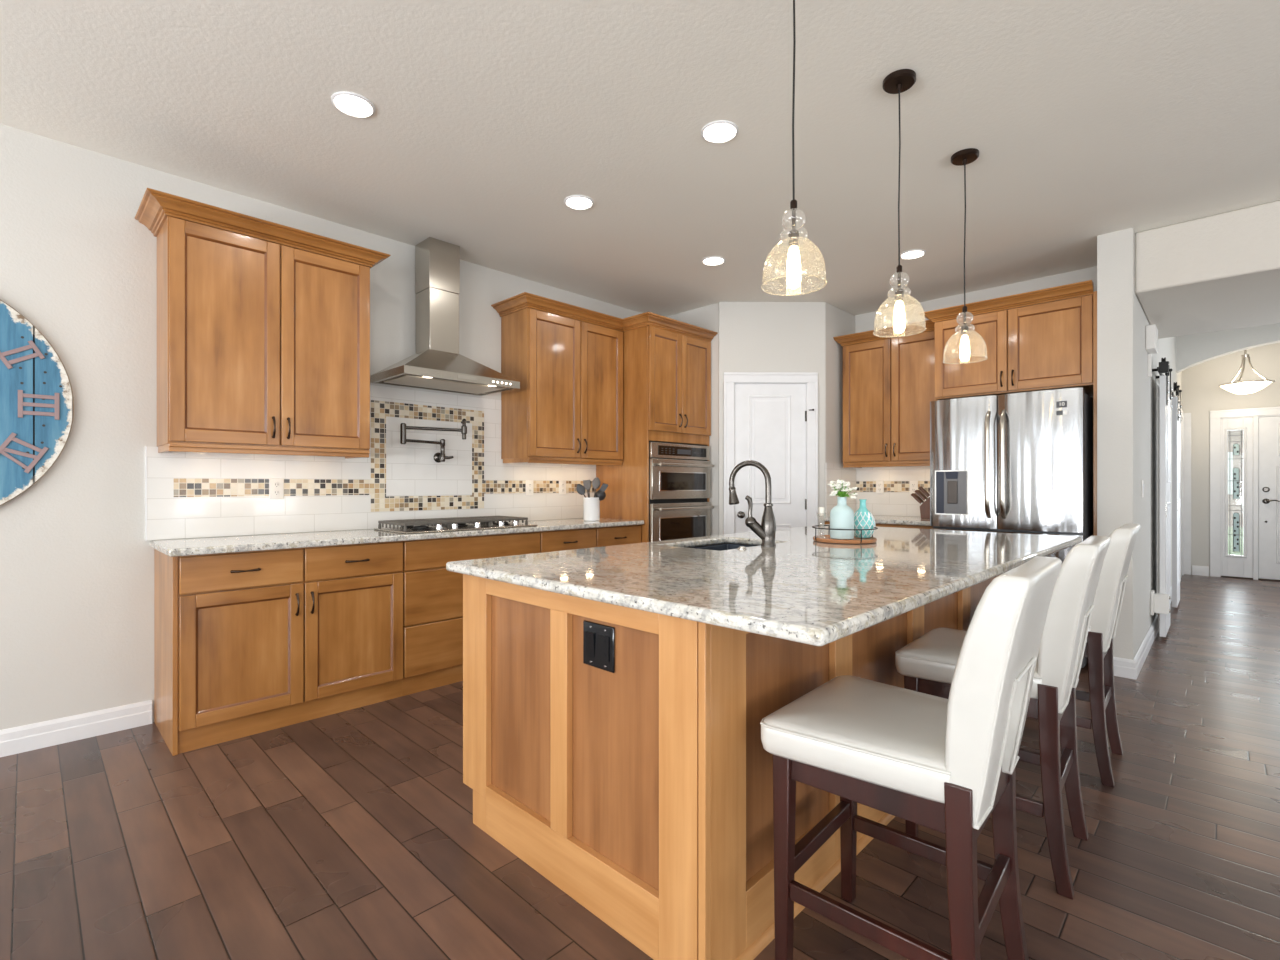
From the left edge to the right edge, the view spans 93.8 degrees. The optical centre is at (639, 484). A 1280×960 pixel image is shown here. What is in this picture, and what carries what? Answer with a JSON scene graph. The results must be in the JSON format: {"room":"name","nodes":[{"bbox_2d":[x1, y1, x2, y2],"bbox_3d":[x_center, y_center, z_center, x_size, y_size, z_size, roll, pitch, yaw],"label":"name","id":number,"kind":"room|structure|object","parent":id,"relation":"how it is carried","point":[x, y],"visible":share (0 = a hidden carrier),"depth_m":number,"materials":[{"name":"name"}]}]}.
{"room":"kitchen","nodes":[
{"label":"kitchen","id":0,"kind":"room"},
{"bbox_2d":[0,124,641,729],"bbox_3d":[-2.384,-0.197,3.127,0.120,2.765,9.950,0,0,44],"label":"wall","id":1,"kind":"structure","parent":0,"point":[77,262],"depth_m":2.84,"materials":[{"name":"beige paint"}]},
{"bbox_2d":[0,299,73,505],"bbox_3d":[-3.000,-0.358,2.377,0.043,1.098,1.098,0,0,44],"label":"wall clock","id":2,"kind":"object","parent":1,"relation":"attached to","point":[36,393],"visible":1,"depth_m":2.66,"materials":[{"name":"blue wood"}]},
{"bbox_2d":[0,700,151,756],"bbox_3d":[-4.049,1.129,1.322,0.016,0.115,4.640,0,0,44],"label":"baseboard","id":3,"kind":"structure","parent":1,"relation":"attached to","point":[20,739],"depth_m":2.78,"materials":[{"name":"white paint"}]},
{"bbox_2d":[135,188,390,458],"bbox_3d":[-1.951,-0.735,3.179,0.424,1.158,1.082,0,0,44],"label":"upper cabinet","id":4,"kind":"object","parent":1,"relation":"attached to","point":[263,326],"visible":1,"depth_m":3.01,"materials":[{"name":"brown wood"}]},
{"bbox_2d":[145,385,595,540],"bbox_3d":[-1.413,-0.175,4.029,0.011,0.900,2.969,0,0,44],"label":"tile backsplash","id":5,"kind":"structure","parent":1,"relation":"attached to","point":[188,494],"depth_m":3.77,"materials":[{"name":"tile"}]},
{"bbox_2d":[269,478,283,498],"bbox_3d":[-2.044,0.021,3.368,0.009,0.116,0.072,0,0,44],"label":"wall outlet","id":6,"kind":"object","parent":5,"relation":"attached to","point":[276,485],"visible":1,"depth_m":3.37,"materials":[{"name":"white plastic"}]},
{"bbox_2d":[273,482,279,487],"bbox_3d":[-2.044,-0.001,3.368,0.009,0.033,0.033,0,0,44],"label":"receptacle","id":7,"kind":"object","parent":6,"relation":"attached to","point":[275,484],"depth_m":3.36,"materials":[{"name":"white plastic"}]},
{"bbox_2d":[273,490,279,495],"bbox_3d":[-2.044,0.043,3.368,0.009,0.033,0.033,0,0,44],"label":"receptacle","id":8,"kind":"object","parent":6,"relation":"attached to","point":[275,492],"depth_m":3.36,"materials":[{"name":"white plastic"}]},
{"bbox_2d":[400,419,466,462],"bbox_3d":[-1.355,-0.295,3.892,0.263,0.286,0.407,0,0,44],"label":"pot filler","id":9,"kind":"object","parent":5,"relation":"attached to","point":[438,457],"visible":1,"depth_m":3.92,"materials":[{"name":"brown metal"}]},
{"bbox_2d":[526,480,532,494],"bbox_3d":[-0.847,0.021,4.596,0.009,0.116,0.072,0,0,44],"label":"wall outlet","id":10,"kind":"object","parent":5,"relation":"attached to","point":[529,483],"visible":1,"depth_m":4.59,"materials":[{"name":"white plastic"}]},
{"bbox_2d":[559,480,565,494],"bbox_3d":[-0.623,0.021,4.825,0.009,0.116,0.072,0,0,44],"label":"wall outlet","id":11,"kind":"object","parent":5,"relation":"attached to","point":[562,483],"visible":1,"depth_m":4.82,"materials":[{"name":"white plastic"}]},
{"bbox_2d":[371,237,519,395],"bbox_3d":[-1.239,-1.109,3.857,0.479,0.939,0.784,0,0,44],"label":"range hood","id":12,"kind":"object","parent":1,"relation":"attached to","point":[437,364],"visible":1,"depth_m":3.85,"materials":[{"name":"silver metal"}]},
{"bbox_2d":[491,292,622,465],"bbox_3d":[-0.586,-0.735,4.579,0.424,1.158,1.000,0,0,44],"label":"upper cabinet","id":13,"kind":"object","parent":1,"relation":"attached to","point":[566,360],"visible":1,"depth_m":4.40,"materials":[{"name":"brown wood"}]},
{"bbox_2d":[0,0,1279,316],"bbox_3d":[0.861,-1.629,0.453,9.000,0.100,11.050,0,0,44],"label":"ceiling","id":14,"kind":"structure","parent":0,"point":[1086,120],"depth_m":2.57,"materials":[{"name":"paint"}]},
{"bbox_2d":[331,91,374,117],"bbox_3d":[-1.189,-1.574,2.485,0.166,0.008,0.166,0,0,44],"label":"recessed light","id":15,"kind":"object","parent":14,"relation":"in","point":[349,103],"visible":1,"depth_m":2.48,"materials":[{"name":"white paint"}]},
{"bbox_2d":[564,195,593,209],"bbox_3d":[-0.340,-1.574,3.343,0.166,0.008,0.166,0,0,44],"label":"recessed light","id":16,"kind":"object","parent":14,"relation":"in","point":[578,202],"visible":1,"depth_m":3.33,"materials":[{"name":"beige plastic"}]},
{"bbox_2d":[702,256,724,265],"bbox_3d":[0.517,-1.574,4.213,0.166,0.008,0.166,0,0,44],"label":"recessed light","id":17,"kind":"object","parent":14,"relation":"in","point":[712,260],"visible":1,"depth_m":4.20,"materials":[{"name":"beige plastic"}]},
{"bbox_2d":[701,120,737,142],"bbox_3d":[0.356,-1.574,2.675,0.166,0.008,0.166,0,0,44],"label":"recessed light","id":18,"kind":"object","parent":14,"relation":"in","point":[721,131],"visible":1,"depth_m":2.67,"materials":[{"name":"beige plastic"}]},
{"bbox_2d":[761,0,826,295],"bbox_3d":[0.462,-1.085,1.798,0.190,0.988,0.190,0,0,44],"label":"pendant light","id":19,"kind":"object","parent":14,"relation":"hanging from","point":[794,270],"visible":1,"depth_m":1.79,"materials":[{"name":"clear glass"}]},
{"bbox_2d":[788,200,798,245],"bbox_3d":[0.462,-0.788,1.798,0.032,0.129,0.032,0,0,44],"label":"socket","id":20,"kind":"object","parent":19,"relation":"attached to","point":[793,235],"depth_m":1.79,"materials":[{"name":"brown metal"}]},
{"bbox_2d":[873,69,925,337],"bbox_3d":[1.009,-1.085,2.332,0.190,0.988,0.190,0,0,44],"label":"pendant light","id":21,"kind":"object","parent":14,"relation":"hanging from","point":[899,81],"visible":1,"depth_m":2.32,"materials":[{"name":"brown"}]},
{"bbox_2d":[895,265,903,299],"bbox_3d":[1.009,-0.788,2.332,0.032,0.129,0.032,0,0,44],"label":"socket","id":22,"kind":"object","parent":21,"relation":"attached to","point":[899,293],"depth_m":2.32,"materials":[{"name":"brown metal"}]},
{"bbox_2d":[900,249,925,258],"bbox_3d":[1.863,-1.574,4.094,0.166,0.008,0.166,0,0,44],"label":"recessed light","id":23,"kind":"object","parent":14,"relation":"in","point":[916,253],"visible":0.97,"depth_m":4.09,"materials":[{"name":"beige plastic"}]},
{"bbox_2d":[943,148,987,363],"bbox_3d":[1.555,-1.085,2.867,0.190,0.988,0.190,0,0,44],"label":"pendant light","id":24,"kind":"object","parent":14,"relation":"hanging from","point":[964,157],"visible":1,"depth_m":2.86,"materials":[{"name":"brown"}]},
{"bbox_2d":[961,306,968,334],"bbox_3d":[1.555,-0.788,2.867,0.032,0.129,0.032,0,0,44],"label":"socket","id":25,"kind":"object","parent":24,"relation":"attached to","point":[965,328],"depth_m":2.86,"materials":[{"name":"brown metal"}]},
{"bbox_2d":[0,574,1279,959],"bbox_3d":[2.449,1.216,2.082,9.000,0.060,15.600,0,0,44],"label":"floor","id":26,"kind":"structure","parent":0,"point":[352,834],"depth_m":1.94,"materials":[{"name":"brown wood"}]},
{"bbox_2d":[154,541,402,755],"bbox_3d":[-1.861,0.749,3.158,0.583,0.875,1.026,0,0,44],"label":"base cabinet","id":27,"kind":"object","parent":26,"relation":"on","point":[248,643],"visible":1,"depth_m":2.90,"materials":[{"name":"brown wood"}]},
{"bbox_2d":[150,518,643,556],"bbox_3d":[-1.202,0.293,3.833,0.583,0.034,2.952,0,0,44],"label":"countertop","id":28,"kind":"structure","parent":27,"relation":"on","point":[211,545],"depth_m":3.21,"materials":[{"name":"stone"}]},
{"bbox_2d":[374,516,537,533],"bbox_3d":[-1.163,0.248,3.850,0.460,0.056,0.900,0,0,44],"label":"gas cooktop","id":29,"kind":"object","parent":28,"relation":"in","point":[408,526],"visible":1,"depth_m":3.72,"materials":[{"name":"silver metal"}]},
{"bbox_2d":[374,522,537,533],"bbox_3d":[-1.163,0.271,3.850,0.460,0.010,0.900,0,0,44],"label":"tray","id":30,"kind":"object","parent":29,"relation":"on","point":[483,525],"depth_m":3.67,"materials":[{"name":"silver metal"}]},
{"bbox_2d":[583,497,599,520],"bbox_3d":[-0.374,0.185,4.631,0.134,0.179,0.134,0,0,44],"label":"utensil crock","id":31,"kind":"object","parent":28,"relation":"on","point":[591,506],"visible":0.94,"depth_m":4.58,"materials":[{"name":"white ceramic"}]},
{"bbox_2d":[576,484,585,497],"bbox_3d":[-0.405,0.128,4.632,0.175,0.270,0.014,0,0,1],"label":"serving spoon","id":32,"kind":"object","parent":31,"relation":"in","point":[580,488],"visible":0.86,"depth_m":4.63,"materials":[{"name":"grey plastic"}]},
{"bbox_2d":[583,480,590,497],"bbox_3d":[-0.410,0.110,4.642,0.065,0.302,0.012,0,0,-1],"label":"slotted turner","id":33,"kind":"object","parent":31,"relation":"in","point":[586,483],"visible":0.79,"depth_m":4.64,"materials":[{"name":"plastic"}]},
{"bbox_2d":[592,477,600,497],"bbox_3d":[-0.345,0.099,4.655,0.077,0.323,0.015,0,0,-3],"label":"slotted spoon","id":34,"kind":"object","parent":31,"relation":"in","point":[596,483],"visible":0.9,"depth_m":4.65,"materials":[{"name":"plastic"}]},
{"bbox_2d":[595,490,605,500],"bbox_3d":[-0.330,0.149,4.610,0.130,0.224,0.036,0,0,3],"label":"ladle","id":35,"kind":"object","parent":31,"relation":"in","point":[601,495],"visible":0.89,"depth_m":4.60,"materials":[{"name":"grey plastic"}]},
{"bbox_2d":[600,483,607,491],"bbox_3d":[-0.335,0.125,4.611,0.184,0.276,0.012,0,0,-1],"label":"spatula","id":36,"kind":"object","parent":31,"relation":"in","point":[603,488],"visible":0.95,"depth_m":4.61,"materials":[{"name":"grey plastic"}]},
{"bbox_2d":[402,532,539,695],"bbox_3d":[-1.187,0.749,3.871,0.551,0.875,0.936,0,0,44],"label":"base cabinet","id":37,"kind":"object","parent":26,"relation":"on","point":[432,594],"visible":0.47,"depth_m":3.49,"materials":[{"name":"brown wood"}]},
{"bbox_2d":[540,528,595,552],"bbox_3d":[-0.674,0.749,4.375,0.583,0.875,0.500,0,0,44],"label":"base cabinet","id":38,"kind":"object","parent":26,"relation":"on","point":[558,540],"visible":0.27,"depth_m":4.18,"materials":[{"name":"brown wood"}]},
{"bbox_2d":[595,525,640,546],"bbox_3d":[-0.336,0.749,4.722,0.583,0.875,0.469,0,0,44],"label":"base cabinet","id":39,"kind":"object","parent":26,"relation":"on","point":[631,534],"visible":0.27,"depth_m":4.52,"materials":[{"name":"brown wood"}]},
{"bbox_2d":[596,312,717,542],"bbox_3d":[0.116,-0.066,5.103,0.699,2.503,0.870,0,0,44],"label":"tall cabinet","id":40,"kind":"object","parent":26,"relation":"on","point":[667,361],"visible":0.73,"depth_m":4.83,"materials":[{"name":"brown wood"}]},
{"bbox_2d":[649,441,713,541],"bbox_3d":[0.185,0.238,5.095,0.588,1.165,0.741,0,0,44],"label":"double wall oven","id":41,"kind":"object","parent":40,"relation":"in","point":[679,473],"visible":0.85,"depth_m":4.89,"materials":[{"name":"silver metal"}]},
{"bbox_2d":[463,543,998,959],"bbox_3d":[0.716,0.749,2.762,1.146,0.875,2.765,0,0,44],"label":"kitchen island","id":42,"kind":"object","parent":26,"relation":"on","point":[642,791],"visible":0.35,"depth_m":1.63,"materials":[{"name":"brown wood"}]},
{"bbox_2d":[583,620,614,672],"bbox_3d":[-0.117,0.448,1.665,0.128,0.124,0.012,0,0,44],"label":"island outlet","id":43,"kind":"object","parent":42,"relation":"attached to","point":[598,639],"visible":1,"depth_m":1.66,"materials":[{"name":"black plastic"}]},
{"bbox_2d":[600,635,608,661],"bbox_3d":[-0.097,0.448,1.643,0.034,0.068,0.004,0,0,44],"label":"receptacle","id":44,"kind":"object","parent":43,"relation":"attached to","point":[604,639],"depth_m":1.64,"materials":[{"name":"black plastic"}]},
{"bbox_2d":[446,524,1081,645],"bbox_3d":[0.835,0.293,2.683,1.460,0.034,2.903,0,0,44],"label":"island countertop","id":45,"kind":"structure","parent":42,"relation":"on","point":[802,589],"depth_m":1.89,"materials":[{"name":"stone"}]},
{"bbox_2d":[692,543,752,550],"bbox_3d":[0.400,0.418,2.853,0.384,0.215,0.579,0,0,44],"label":"undermount sink","id":46,"kind":"object","parent":45,"relation":"in","point":[719,547],"visible":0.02,"depth_m":3.13,"materials":[{"name":"metal"}]},
{"bbox_2d":[729,460,775,546],"bbox_3d":[0.502,0.081,2.742,0.233,0.390,0.108,0,0,36],"label":"kitchen faucet","id":47,"kind":"object","parent":45,"relation":"on","point":[766,531],"visible":1,"depth_m":2.70,"materials":[{"name":"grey metal"}]},
{"bbox_2d":[812,525,877,543],"bbox_3d":[1.000,0.240,2.931,0.307,0.070,0.307,0,0,9],"label":"serving tray","id":48,"kind":"object","parent":45,"relation":"on","point":[872,539],"visible":0.73,"depth_m":2.83,"materials":[{"name":"brown wood"}]},
{"bbox_2d":[816,507,827,538],"bbox_3d":[0.889,0.184,2.932,0.062,0.154,0.062,0,0,44],"label":"glass candlestick","id":49,"kind":"object","parent":48,"relation":"on","point":[821,509],"visible":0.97,"depth_m":2.92,"materials":[{"name":"white"}]},
{"bbox_2d":[819,507,823,515],"bbox_3d":[0.889,0.130,2.932,0.027,0.044,0.027,0,0,44],"label":"candle","id":50,"kind":"object","parent":49,"relation":"on","point":[821,509],"depth_m":2.92,"materials":[{"name":"white wax"}]},
{"bbox_2d":[830,497,853,539],"bbox_3d":[0.978,0.160,2.900,0.112,0.203,0.112,0,0,44],"label":"bottle vase","id":51,"kind":"object","parent":48,"relation":"on","point":[841,515],"visible":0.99,"depth_m":2.86,"materials":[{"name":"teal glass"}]},
{"bbox_2d":[827,480,857,498],"bbox_3d":[0.983,0.057,2.897,0.139,0.168,0.113,0,0,11],"label":"flower bouquet","id":52,"kind":"object","parent":51,"relation":"in","point":[844,487],"visible":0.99,"depth_m":2.88,"materials":[{"name":"white plant"}]},
{"bbox_2d":[854,499,874,537],"bbox_3d":[1.107,0.166,2.975,0.117,0.188,0.117,0,0,44],"label":"patterned vase","id":53,"kind":"object","parent":48,"relation":"on","point":[863,518],"visible":0.77,"depth_m":2.94,"materials":[{"name":"teal ceramic"}]},
{"bbox_2d":[825,521,932,528],"bbox_3d":[2.099,0.749,5.036,0.885,0.875,0.653,0,0,44],"label":"base cabinet","id":54,"kind":"object","parent":26,"relation":"on","point":[826,522],"visible":0.02,"depth_m":4.69,"materials":[{"name":"brown wood"}]},
{"bbox_2d":[823,515,929,525],"bbox_3d":[2.105,0.293,5.043,0.886,0.034,0.631,0,0,44],"label":"countertop","id":55,"kind":"structure","parent":54,"relation":"on","point":[900,520],"depth_m":4.78,"materials":[{"name":"stone"}]},
{"bbox_2d":[920,497,929,518],"bbox_3d":[2.398,0.181,4.924,0.159,0.189,0.096,0,0,44],"label":"knife block","id":56,"kind":"object","parent":55,"relation":"on","point":[925,507],"visible":0.41,"depth_m":4.91,"materials":[{"name":"brown wood"}]},
{"bbox_2d":[911,493,922,503],"bbox_3d":[2.301,0.117,4.977,0.097,0.097,0.015,0,0,44],"label":"kitchen knife","id":57,"kind":"object","parent":56,"relation":"in","point":[912,494],"visible":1,"depth_m":4.97,"materials":[{"name":"brown wood"}]},
{"bbox_2d":[915,490,926,500],"bbox_3d":[2.324,0.089,4.960,0.097,0.097,0.015,0,0,44],"label":"kitchen knife","id":58,"kind":"object","parent":56,"relation":"in","point":[916,491],"visible":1,"depth_m":4.96,"materials":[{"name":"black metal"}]},
{"bbox_2d":[918,487,929,497],"bbox_3d":[2.347,0.061,4.943,0.097,0.097,0.015,0,0,44],"label":"kitchen knife","id":59,"kind":"object","parent":56,"relation":"in","point":[919,488],"visible":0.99,"depth_m":4.94,"materials":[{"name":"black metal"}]},
{"bbox_2d":[760,556,1061,959],"bbox_3d":[0.643,0.677,1.425,0.553,1.017,0.488,0,0,42],"label":"bar stool","id":60,"kind":"object","parent":26,"relation":"on","point":[943,765],"visible":1,"depth_m":1.30,"materials":[{"name":"beige leather"}]},
{"bbox_2d":[895,535,1110,899],"bbox_3d":[1.215,0.677,2.008,0.553,1.017,0.488,0,0,42],"label":"bar stool","id":61,"kind":"object","parent":26,"relation":"on","point":[927,664],"visible":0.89,"depth_m":1.76,"materials":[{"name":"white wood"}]},
{"bbox_2d":[919,280,1096,535],"bbox_3d":[2.729,-0.057,4.397,1.071,2.485,0.689,0,0,44],"label":"tall cabinet","id":62,"kind":"object","parent":26,"relation":"on","point":[1043,339],"visible":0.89,"depth_m":4.10,"materials":[{"name":"brown wood"}]},
{"bbox_2d":[930,387,1092,667],"bbox_3d":[2.676,0.288,4.296,0.905,1.795,0.832,0,0,44],"label":"refrigerator","id":63,"kind":"object","parent":26,"relation":"on","point":[1020,463],"visible":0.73,"depth_m":3.98,"materials":[{"name":"silver metal"}]},
{"bbox_2d":[974,523,1139,787],"bbox_3d":[1.839,0.677,2.643,0.553,1.017,0.488,0,0,43],"label":"bar stool","id":64,"kind":"object","parent":26,"relation":"on","point":[1108,599],"visible":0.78,"depth_m":2.38,"materials":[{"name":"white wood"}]},
{"bbox_2d":[666,303,717,535],"bbox_3d":[0.467,-0.197,5.452,0.718,2.765,0.100,0,0,44],"label":"wall","id":65,"kind":"structure","parent":0,"point":[706,317],"depth_m":5.22,"materials":[{"name":"beige paint"}]},
{"bbox_2d":[718,302,824,534],"bbox_3d":[1.138,-0.197,5.202,0.920,2.765,0.090,0,0,-1],"label":"wall","id":66,"kind":"structure","parent":0,"point":[752,336],"depth_m":5.16,"materials":[{"name":"beige paint"}]},
{"bbox_2d":[724,372,817,534],"bbox_3d":[1.123,0.110,5.171,0.810,2.152,0.071,0,0,-1],"label":"trim","id":67,"kind":"structure","parent":66,"relation":"attached to","point":[810,379],"depth_m":5.14,"materials":[{"name":"white paint"}]},
{"bbox_2d":[734,384,813,533],"bbox_3d":[1.151,0.151,5.154,0.680,2.054,0.101,0,0,-1],"label":"door","id":68,"kind":"structure","parent":66,"relation":"in","point":[770,420],"depth_m":5.17,"materials":[{"name":"white paint"}]},
{"bbox_2d":[825,302,854,463],"bbox_3d":[1.761,-0.197,5.416,0.120,2.765,0.585,0,0,44],"label":"wall","id":69,"kind":"structure","parent":0,"point":[838,322],"depth_m":5.28,"materials":[{"name":"beige paint"}]},
{"bbox_2d":[855,266,1096,516],"bbox_3d":[2.261,-0.197,5.421,3.330,2.765,0.120,0,0,44],"label":"wall","id":70,"kind":"structure","parent":0,"point":[863,322],"depth_m":4.90,"materials":[{"name":"beige paint"}]},
{"bbox_2d":[825,463,929,516],"bbox_3d":[2.121,0.042,5.062,0.888,0.466,0.590,0,0,44],"label":"tile backsplash","id":71,"kind":"structure","parent":70,"relation":"attached to","point":[896,500],"depth_m":5.33,"materials":[{"name":"tile"}]},
{"bbox_2d":[876,481,883,493],"bbox_3d":[2.165,0.021,5.409,0.072,0.116,0.009,0,0,44],"label":"wall outlet","id":72,"kind":"object","parent":71,"relation":"attached to","point":[879,484],"visible":1,"depth_m":5.41,"materials":[{"name":"white plastic"}]},
{"bbox_2d":[909,481,917,493],"bbox_3d":[2.377,0.021,5.203,0.072,0.116,0.009,0,0,44],"label":"wall outlet","id":73,"kind":"object","parent":71,"relation":"attached to","point":[913,485],"visible":0.9,"depth_m":5.20,"materials":[{"name":"white plastic"}]},
{"bbox_2d":[833,320,934,467],"bbox_3d":[2.159,-0.726,5.125,0.927,1.146,0.441,0,0,44],"label":"upper cabinet","id":74,"kind":"object","parent":70,"relation":"attached to","point":[889,383],"visible":0.73,"depth_m":5.00,"materials":[{"name":"brown wood"}]},
{"bbox_2d":[1097,228,1181,659],"bbox_3d":[5.068,-0.439,5.897,0.175,3.250,6.040,0,0,44],"label":"wall","id":75,"kind":"structure","parent":0,"point":[1128,400],"depth_m":3.76,"materials":[{"name":"beige paint"}]},
{"bbox_2d":[1113,615,1158,679],"bbox_3d":[3.591,1.129,4.370,0.195,0.115,1.828,0,0,44],"label":"baseboard","id":76,"kind":"structure","parent":75,"relation":"attached to","point":[1126,668],"depth_m":3.73,"materials":[{"name":"white paint"}]},
{"bbox_2d":[1141,480,1143,496],"bbox_3d":[3.417,0.026,4.070,0.011,0.116,0.072,0,0,44],"label":"light switch","id":77,"kind":"object","parent":75,"relation":"attached to","point":[1142,481],"visible":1,"depth_m":4.05,"materials":[{"name":"white plastic"}]},
{"bbox_2d":[1146,324,1157,376],"bbox_3d":[3.692,-0.964,4.320,0.055,0.340,0.220,0,0,44],"label":"box","id":78,"kind":"object","parent":75,"relation":"attached to","point":[1151,330],"visible":1,"depth_m":4.25,"materials":[{"name":"white plastic"}]},
{"bbox_2d":[1150,590,1169,614],"bbox_3d":[3.942,0.896,4.536,0.112,0.180,0.100,0,0,44],"label":"floor guide","id":79,"kind":"object","parent":75,"relation":"attached to","point":[1159,603],"visible":1,"depth_m":4.51,"materials":[{"name":"white plastic"}]},
{"bbox_2d":[1152,361,1174,396],"bbox_3d":[4.692,-0.889,5.314,0.100,0.080,2.200,0,0,44],"label":"barn door track","id":80,"kind":"object","parent":75,"relation":"attached to","point":[1163,367],"visible":0.56,"depth_m":4.52,"materials":[{"name":"black metal"}]},
{"bbox_2d":[1160,357,1172,636],"bbox_3d":[4.178,0.087,4.753,0.052,2.138,0.560,0,0,44],"label":"barn door","id":81,"kind":"structure","parent":80,"relation":"hanging from","point":[1165,385],"depth_m":4.57,"materials":[{"name":"white paint"}]},
{"bbox_2d":[1172,382,1181,606],"bbox_3d":[5.246,0.087,5.849,0.052,2.138,0.540,0,0,44],"label":"barn door","id":82,"kind":"structure","parent":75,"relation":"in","point":[1176,408],"depth_m":5.67,"materials":[{"name":"white paint"}]},
{"bbox_2d":[1180,409,1183,576],"bbox_3d":[6.849,0.116,7.582,0.022,2.140,0.980,0,0,44],"label":"trim","id":83,"kind":"structure","parent":75,"relation":"attached to","point":[1182,414],"depth_m":7.69,"materials":[{"name":"white paint"}]},
{"bbox_2d":[1135,200,1279,338],"bbox_3d":[4.402,-1.631,3.627,2.040,0.865,1.660,0,0,44],"label":"wall header","id":84,"kind":"structure","parent":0,"point":[1218,272],"depth_m":3.63,"materials":[{"name":"paint"}]},
{"bbox_2d":[1176,323,1279,372],"bbox_3d":[7.027,-1.689,6.313,2.050,0.750,0.150,0,0,44],"label":"wall","id":85,"kind":"structure","parent":0,"point":[1194,349],"depth_m":6.73,"materials":[{"name":"beige paint"}]},
{"bbox_2d":[1182,343,1279,575],"bbox_3d":[8.014,-0.439,7.312,2.270,3.250,0.140,0,0,44],"label":"wall","id":86,"kind":"structure","parent":0,"point":[1202,394],"depth_m":7.81,"materials":[{"name":"beige paint"}]},
{"bbox_2d":[1184,413,1190,574],"bbox_3d":[7.250,0.116,7.945,0.089,2.140,0.020,0,0,44],"label":"trim","id":87,"kind":"structure","parent":86,"relation":"attached to","point":[1187,416],"depth_m":7.93,"materials":[{"name":"white paint"}]},
{"bbox_2d":[1192,565,1208,575],"bbox_3d":[7.346,1.123,7.851,0.160,0.125,0.016,0,0,44],"label":"baseboard","id":88,"kind":"structure","parent":86,"relation":"attached to","point":[1196,570],"depth_m":7.85,"materials":[{"name":"white paint"}]},
{"bbox_2d":[1222,417,1252,577],"bbox_3d":[7.618,0.161,7.639,0.278,2.019,0.054,0,0,44],"label":"window","id":89,"kind":"structure","parent":86,"relation":"in","point":[1241,565],"depth_m":7.62,"materials":[{"name":"white paint"}]},
{"bbox_2d":[1210,406,1279,581],"bbox_3d":[7.983,0.111,7.308,1.490,2.150,0.148,0,0,44],"label":"trim","id":90,"kind":"structure","parent":86,"relation":"attached to","point":[1216,416],"depth_m":7.72,"materials":[{"name":"white paint"}]},
{"bbox_2d":[1258,416,1279,579],"bbox_3d":[8.073,0.161,7.164,0.940,2.015,0.102,0,0,44],"label":"door","id":91,"kind":"structure","parent":86,"relation":"in","point":[1268,427],"depth_m":7.43,"materials":[{"name":"white paint"}]},
{"label":"outside","id":92,"kind":"structure","parent":0,"visible":0},
{"bbox_2d":[1228,430,1242,526],"bbox_3d":[20.601,-1.564,20.417,9.000,5.700,6.800,0,0,44],"label":"house","id":93,"kind":"structure","parent":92,"point":[1234,461],"depth_m":18.46,"materials":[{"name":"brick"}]},
{"bbox_3d":[5.751,-2.114,6.544,4.900,0.100,4.600,0,0,44],"label":"ceiling","id":94,"kind":"structure","parent":0,"visible":0},
{"bbox_2d":[1219,350,1274,393],"bbox_3d":[7.181,-1.571,7.092,0.479,0.984,0.479,0,0,44],"label":"pendant","id":95,"kind":"object","parent":94,"relation":"hanging from","point":[1251,386],"visible":0.94,"depth_m":7.04,"materials":[{"name":"beige glass"}]},
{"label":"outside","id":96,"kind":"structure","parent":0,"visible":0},
{"bbox_2d":[1228,527,1242,554],"bbox_3d":[18.516,1.291,17.561,14.000,0.110,29.000,0,0,44],"label":"ground","id":97,"kind":"structure","parent":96,"point":[1230,529],"depth_m":13.17,"materials":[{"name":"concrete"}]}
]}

